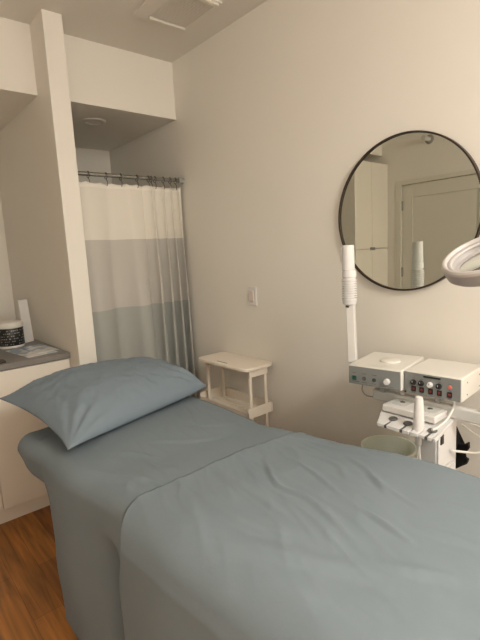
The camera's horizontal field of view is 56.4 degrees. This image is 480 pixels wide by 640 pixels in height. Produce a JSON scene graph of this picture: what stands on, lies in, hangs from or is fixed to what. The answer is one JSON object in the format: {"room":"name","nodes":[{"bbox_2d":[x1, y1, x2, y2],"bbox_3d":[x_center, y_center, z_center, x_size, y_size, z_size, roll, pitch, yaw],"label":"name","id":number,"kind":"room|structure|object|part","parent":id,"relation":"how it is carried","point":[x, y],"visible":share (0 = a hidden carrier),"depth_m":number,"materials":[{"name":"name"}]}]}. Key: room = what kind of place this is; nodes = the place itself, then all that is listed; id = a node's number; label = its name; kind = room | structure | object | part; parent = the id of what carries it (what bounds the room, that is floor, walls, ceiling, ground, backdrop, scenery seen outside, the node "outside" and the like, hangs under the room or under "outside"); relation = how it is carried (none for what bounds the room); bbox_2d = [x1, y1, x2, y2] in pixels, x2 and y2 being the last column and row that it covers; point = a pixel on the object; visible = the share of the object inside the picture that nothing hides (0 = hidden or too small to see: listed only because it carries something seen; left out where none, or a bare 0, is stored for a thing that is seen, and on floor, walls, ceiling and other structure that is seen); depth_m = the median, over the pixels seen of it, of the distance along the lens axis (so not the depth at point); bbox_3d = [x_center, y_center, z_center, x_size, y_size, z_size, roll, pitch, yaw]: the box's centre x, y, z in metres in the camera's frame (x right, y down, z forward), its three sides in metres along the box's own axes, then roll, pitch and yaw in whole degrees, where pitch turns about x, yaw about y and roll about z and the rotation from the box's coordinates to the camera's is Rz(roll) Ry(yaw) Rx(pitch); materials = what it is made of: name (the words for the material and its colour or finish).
{"room":"spa treatment room","nodes":[
{"label":"spa treatment room","id":0,"kind":"room"},
{"bbox_2d":[0,505,78,639],"bbox_3d":[-0.054,1.387,1.216,2.841,0.100,6.280,-10,11,-40],"label":"floor","id":1,"kind":"structure","parent":0,"point":[32,607],"depth_m":2.12,"materials":[{"name":"brown wood"}]},
{"bbox_2d":[0,358,69,523],"bbox_3d":[-1.811,0.710,2.896,1.098,0.910,1.140,-10,11,-40],"label":"base cabinet","id":2,"kind":"object","parent":1,"relation":"on","point":[22,493],"visible":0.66,"depth_m":2.60,"materials":[{"name":"laminate"}]},
{"bbox_3d":[-1.625,0.739,2.317,0.632,0.802,0.019,-10,11,-40],"label":"cabinet door","id":3,"kind":"part","parent":2,"relation":"part of","materials":[{"name":"laminate"}]},
{"bbox_2d":[0,339,69,370],"bbox_3d":[-1.829,0.241,2.818,1.100,0.036,1.159,-10,11,-40],"label":"countertop","id":4,"kind":"structure","parent":2,"relation":"on","point":[12,360],"depth_m":2.65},
{"bbox_2d":[0,320,24,348],"bbox_3d":[-1.529,0.095,2.984,0.168,0.173,0.168,-10,11,-40],"label":"jar","id":5,"kind":"object","parent":4,"relation":"on","point":[11,331],"visible":0.99,"depth_m":2.92,"materials":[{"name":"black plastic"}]},
{"bbox_3d":[-1.533,0.027,2.974,0.168,0.036,0.168,-10,11,-40],"label":"lid","id":6,"kind":"part","parent":5,"relation":"part of","materials":[{"name":"white plastic"}]},
{"bbox_2d":[17,299,33,342],"bbox_3d":[-1.499,0.007,3.129,0.029,0.302,0.074,4,11,37],"label":"box","id":7,"kind":"object","parent":4,"relation":"on","point":[23,309],"visible":0.84,"depth_m":3.12,"materials":[{"name":"white cardboard"}]},
{"bbox_2d":[6,348,57,357],"bbox_3d":[-1.309,0.196,2.808,0.340,0.003,0.180,5,12,42],"label":"leaflet","id":8,"kind":"object","parent":4,"relation":"on","point":[21,352],"visible":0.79,"depth_m":2.75,"materials":[{"name":"white paper"}]},
{"bbox_2d":[20,344,58,353],"bbox_3d":[-1.289,0.183,2.864,0.136,0.003,0.300,-11,12,-44],"label":"leaflet","id":9,"kind":"object","parent":8,"relation":"on","point":[39,348],"visible":1,"depth_m":2.85,"materials":[{"name":"white paper"}]},
{"bbox_2d":[18,427,54,481],"bbox_3d":[-0.035,0.860,1.603,0.871,0.822,1.994,-10,11,-40],"label":"bed","id":10,"kind":"object","parent":1,"relation":"on","point":[31,449],"visible":0.16,"depth_m":1.91,"materials":[{"name":"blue fabric"}]},
{"bbox_2d":[0,357,206,449],"bbox_3d":[-0.599,0.328,2.170,0.660,0.229,0.849,5,12,42],"label":"pillow","id":11,"kind":"object","parent":10,"relation":"on","point":[82,403],"visible":1,"depth_m":2.00,"materials":[{"name":"blue fabric"}]},
{"bbox_2d":[40,396,294,639],"bbox_3d":[0.049,0.852,1.525,0.902,0.814,1.831,-10,11,-40],"label":"sheet","id":12,"kind":"object","parent":10,"relation":"on","point":[90,485],"visible":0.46,"depth_m":1.62,"materials":[{"name":"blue fabric"}]},
{"bbox_2d":[119,432,479,639],"bbox_3d":[0.332,0.876,1.236,0.933,0.826,1.066,-10,11,-40],"label":"sheet","id":13,"kind":"object","parent":12,"relation":"on","point":[297,535],"visible":1,"depth_m":1.06,"materials":[{"name":"blue fabric"}]},
{"bbox_2d":[199,352,272,425],"bbox_3d":[-0.019,0.659,2.888,0.236,0.828,0.495,-10,11,-40],"label":"trolley","id":14,"kind":"object","parent":1,"relation":"on","point":[250,406],"visible":0.48,"depth_m":2.81,"materials":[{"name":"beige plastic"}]},
{"bbox_3d":[-0.196,0.653,3.003,0.020,0.715,0.018,-10,11,-40],"label":"leg","id":15,"kind":"part","parent":14,"relation":"part of","materials":[{"name":"beige plastic"}]},
{"bbox_3d":[-0.103,0.636,3.081,0.020,0.715,0.018,-10,11,-40],"label":"leg","id":16,"kind":"part","parent":14,"relation":"part of","materials":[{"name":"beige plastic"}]},
{"bbox_2d":[199,352,271,371],"bbox_3d":[-0.039,0.261,2.827,0.236,0.020,0.495,-10,11,-40],"label":"shelf","id":17,"kind":"object","parent":14,"relation":"attached to","point":[232,361],"depth_m":2.77,"materials":[{"name":"beige plastic"}]},
{"bbox_2d":[200,386,272,418],"bbox_3d":[-0.034,0.520,2.862,0.194,0.062,0.492,-10,11,-40],"label":"shelf","id":18,"kind":"object","parent":14,"relation":"attached to","point":[235,401],"depth_m":2.88,"materials":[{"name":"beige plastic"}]},
{"bbox_3d":[0.074,0.687,2.690,0.020,0.715,0.018,-10,11,-40],"label":"leg","id":19,"kind":"part","parent":14,"relation":"part of","materials":[{"name":"beige plastic"}]},
{"bbox_3d":[0.167,0.670,2.768,0.020,0.715,0.018,-10,11,-40],"label":"leg","id":20,"kind":"part","parent":14,"relation":"part of","materials":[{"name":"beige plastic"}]},
{"bbox_2d":[361,435,416,457],"bbox_3d":[0.686,0.864,2.068,0.242,0.600,0.242,-10,11,-40],"label":"waste bin","id":21,"kind":"object","parent":1,"relation":"on","point":[388,443],"visible":0.22,"depth_m":2.12,"materials":[{"name":"plastic"}]},
{"bbox_2d":[373,388,479,468],"bbox_3d":[0.791,0.739,1.727,0.576,0.937,0.420,1,10,27],"label":"stand","id":22,"kind":"object","parent":1,"relation":"on","point":[436,447],"visible":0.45,"depth_m":1.64,"materials":[{"name":"grey plastic"}]},
{"bbox_3d":[0.635,0.268,1.876,0.155,0.036,0.022,-10,11,-40],"label":"support arm","id":23,"kind":"part","parent":22,"relation":"part of","materials":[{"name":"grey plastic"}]},
{"bbox_2d":[349,352,423,390],"bbox_3d":[0.611,0.207,1.873,0.222,0.094,0.278,4,11,39],"label":"control unit","id":24,"kind":"object","parent":22,"relation":"on","point":[376,369],"visible":0.96,"depth_m":1.80,"materials":[{"name":"beige metal"}]},
{"bbox_2d":[340,245,357,362],"bbox_3d":[0.465,-0.045,1.894,0.063,0.539,0.072,-10,11,-40],"label":"wand","id":25,"kind":"object","parent":24,"relation":"attached to","point":[347,257],"visible":0.98,"depth_m":1.86,"materials":[{"name":"white plastic"}]},
{"bbox_3d":[0.477,0.053,1.912,0.039,0.260,0.038,2,10,28],"label":"post","id":26,"kind":"part","parent":25,"relation":"part of","materials":[{"name":"white plastic"}]},
{"bbox_3d":[0.532,0.229,1.782,0.213,0.073,0.005,4,11,39],"label":"panel","id":27,"kind":"part","parent":24,"relation":"part of","materials":[{"name":"grey metal"}]},
{"bbox_2d":[383,398,446,423],"bbox_3d":[0.672,0.338,1.710,0.130,0.031,0.210,-10,11,-40],"label":"case","id":28,"kind":"object","parent":22,"relation":"on","point":[402,407],"visible":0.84,"depth_m":1.68,"materials":[{"name":"white plastic"}]},
{"bbox_2d":[377,409,455,442],"bbox_3d":[0.657,0.371,1.692,0.256,0.026,0.293,-10,11,-40],"label":"tray","id":29,"kind":"object","parent":22,"relation":"on","point":[392,421],"depth_m":1.62,"materials":[{"name":"white plastic"}]},
{"bbox_2d":[413,396,423,458],"bbox_3d":[0.658,0.550,1.625,0.085,0.583,0.038,-10,11,-40],"label":"tapered handpiece","id":30,"kind":"object","parent":22,"relation":"on","point":[418,416],"visible":0.53,"depth_m":1.56,"materials":[{"name":"white plastic"}]},
{"bbox_3d":[0.770,0.335,1.665,0.030,0.046,0.615,-10,11,-40],"label":"rail","id":31,"kind":"part","parent":22,"relation":"part of","materials":[{"name":"grey plastic"}]},
{"bbox_3d":[0.788,0.284,1.718,0.130,0.036,0.022,-10,11,-40],"label":"support arm","id":32,"kind":"part","parent":22,"relation":"part of","materials":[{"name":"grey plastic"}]},
{"bbox_2d":[404,358,479,402],"bbox_3d":[0.782,0.230,1.722,0.214,0.093,0.248,6,12,45],"label":"control unit","id":33,"kind":"object","parent":22,"relation":"on","point":[454,381],"visible":1,"depth_m":1.66,"materials":[{"name":"beige metal"}]},
{"bbox_3d":[0.706,0.244,1.649,0.005,0.082,0.205,-11,12,-44],"label":"panel","id":34,"kind":"part","parent":33,"relation":"part of","materials":[{"name":"grey metal"}]},
{"bbox_2d":[447,392,451,397],"bbox_3d":[0.750,0.269,1.603,0.003,0.021,0.017,-11,12,-44],"label":"rocker switch","id":35,"kind":"object","parent":33,"relation":"attached to","point":[449,394],"depth_m":1.60,"materials":[{"name":"red plastic"}]},
{"bbox_2d":[440,434,443,444],"bbox_3d":[0.729,0.432,1.614,0.023,0.035,0.003,-10,11,-40],"label":"socket","id":36,"kind":"object","parent":22,"relation":"attached to","point":[442,437],"depth_m":1.61,"materials":[{"name":"black plastic"}]},
{"bbox_2d":[431,401,454,430],"bbox_3d":[0.729,0.334,1.591,0.187,0.070,0.021,-11,12,-42],"label":"cable","id":37,"kind":"object","parent":22,"relation":"on","point":[452,409],"visible":0.93,"depth_m":1.58,"materials":[{"name":"white rubber"}]},
{"bbox_3d":[0.780,0.757,1.700,0.140,0.772,0.007,-10,11,-40],"label":"panel","id":38,"kind":"part","parent":22,"relation":"part of","materials":[{"name":"white plastic"}]},
{"bbox_2d":[441,237,479,286],"bbox_3d":[0.750,-0.099,1.233,0.522,0.942,0.232,-10,11,-40],"label":"lamp","id":39,"kind":"object","parent":22,"relation":"attached to","point":[461,266],"visible":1,"depth_m":1.17,"materials":[{"name":"plastic"}]},
{"bbox_2d":[451,449,479,453],"bbox_3d":[0.859,0.463,1.652,0.161,0.073,0.022,-2,9,4],"label":"cord","id":40,"kind":"object","parent":22,"relation":"attached to","point":[452,450],"visible":1,"depth_m":1.65,"materials":[{"name":"white plastic"}]},
{"bbox_2d":[462,421,479,437],"bbox_3d":[0.880,0.410,1.661,0.108,0.077,0.011,2,10,30],"label":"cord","id":41,"kind":"object","parent":22,"relation":"attached to","point":[463,425],"visible":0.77,"depth_m":1.67,"materials":[{"name":"white rubber"}]},
{"bbox_2d":[456,426,469,468],"bbox_3d":[0.857,0.502,1.759,0.038,0.174,0.091,-10,11,-40],"label":"cloth","id":42,"kind":"object","parent":41,"relation":"hanging from","point":[462,459],"visible":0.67,"depth_m":1.74,"materials":[{"name":"black fabric"}]},
{"bbox_2d":[0,9,96,367],"bbox_3d":[-1.352,-0.307,3.084,0.108,2.813,1.295,-10,11,-40],"label":"wall partition","id":43,"kind":"structure","parent":0,"point":[40,191],"depth_m":2.67,"materials":[{"name":"paint"}]},
{"bbox_2d":[78,171,184,183],"bbox_3d":[-0.718,-0.935,2.927,0.823,0.042,0.042,-10,11,-40],"label":"curtain rod","id":44,"kind":"object","parent":43,"relation":"attached to","point":[82,173],"visible":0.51,"depth_m":2.92,"materials":[{"name":"silver metal"}]},
{"bbox_2d":[79,171,196,397],"bbox_3d":[-0.668,0.024,3.070,0.787,1.975,0.108,-10,11,-40],"label":"shower curtain","id":45,"kind":"object","parent":44,"relation":"hanging from","point":[134,239],"visible":0.69,"depth_m":3.02,"materials":[{"name":"fabric"}]},
{"bbox_2d":[0,147,111,320],"bbox_3d":[-2.141,-0.303,3.328,2.641,2.813,0.100,-10,11,-40],"label":"wall","id":46,"kind":"structure","parent":0,"point":[91,160],"depth_m":3.57,"materials":[{"name":"paint"}]},
{"bbox_2d":[0,17,175,150],"bbox_3d":[-1.816,-1.459,2.695,2.641,0.373,1.090,-10,11,-40],"label":"soffit","id":47,"kind":"structure","parent":0,"point":[133,92],"depth_m":2.85,"materials":[{"name":"paint"}]},
{"bbox_2d":[82,118,105,124],"bbox_3d":[-1.006,-1.367,3.092,0.160,0.010,0.160,-10,11,-40],"label":"recessed light","id":48,"kind":"object","parent":47,"relation":"in","point":[89,121],"visible":1,"depth_m":3.08,"materials":[{"name":"paint"}]},
{"bbox_2d":[0,0,266,62],"bbox_3d":[-0.204,-1.489,0.776,2.841,0.100,6.280,-10,11,-40],"label":"ceiling","id":49,"kind":"structure","parent":0,"point":[113,23],"depth_m":2.54,"materials":[{"name":"paint"}]},
{"bbox_2d":[133,0,221,31],"bbox_3d":[-0.340,-1.669,2.409,0.330,0.024,0.370,-10,11,-40],"label":"ceiling vent","id":50,"kind":"object","parent":49,"relation":"in","point":[180,15],"visible":1,"depth_m":2.43,"materials":[{"name":"paint"}]},
{"bbox_3d":[-0.411,-1.680,2.538,0.238,0.015,0.012,-10,11,-40],"label":"raised rail","id":51,"kind":"part","parent":50,"relation":"part of","materials":[{"name":"metal"}]},
{"bbox_2d":[150,0,212,26],"bbox_3d":[-0.314,-1.679,2.424,0.230,0.007,0.300,-10,11,-40],"label":"grille","id":52,"kind":"object","parent":50,"relation":"attached to","point":[173,13],"depth_m":2.44,"materials":[{"name":"paint"}]},
{"bbox_3d":[-0.208,-1.655,2.303,0.238,0.015,0.028,-10,11,-40],"label":"raised rail","id":53,"kind":"part","parent":50,"relation":"part of","materials":[{"name":"metal"}]},
{"bbox_2d":[109,0,479,477],"bbox_3d":[0.909,-0.238,1.872,0.100,2.813,6.280,-10,11,-40],"label":"wall","id":54,"kind":"structure","parent":0,"point":[275,111],"depth_m":2.39,"materials":[{"name":"paint"}]},
{"bbox_2d":[248,286,256,305],"bbox_3d":[0.075,-0.149,2.790,0.014,0.118,0.074,-10,11,-40],"label":"light switch","id":55,"kind":"object","parent":54,"relation":"attached to","point":[252,293],"visible":1,"depth_m":2.78,"materials":[{"name":"white plastic"}]},
{"bbox_2d":[338,130,479,290],"bbox_3d":[0.713,-0.465,1.961,0.024,0.675,0.675,-10,11,-40],"label":"round mirror","id":56,"kind":"object","parent":54,"relation":"attached to","point":[412,199],"visible":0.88,"depth_m":1.93,"materials":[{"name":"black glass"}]}
]}

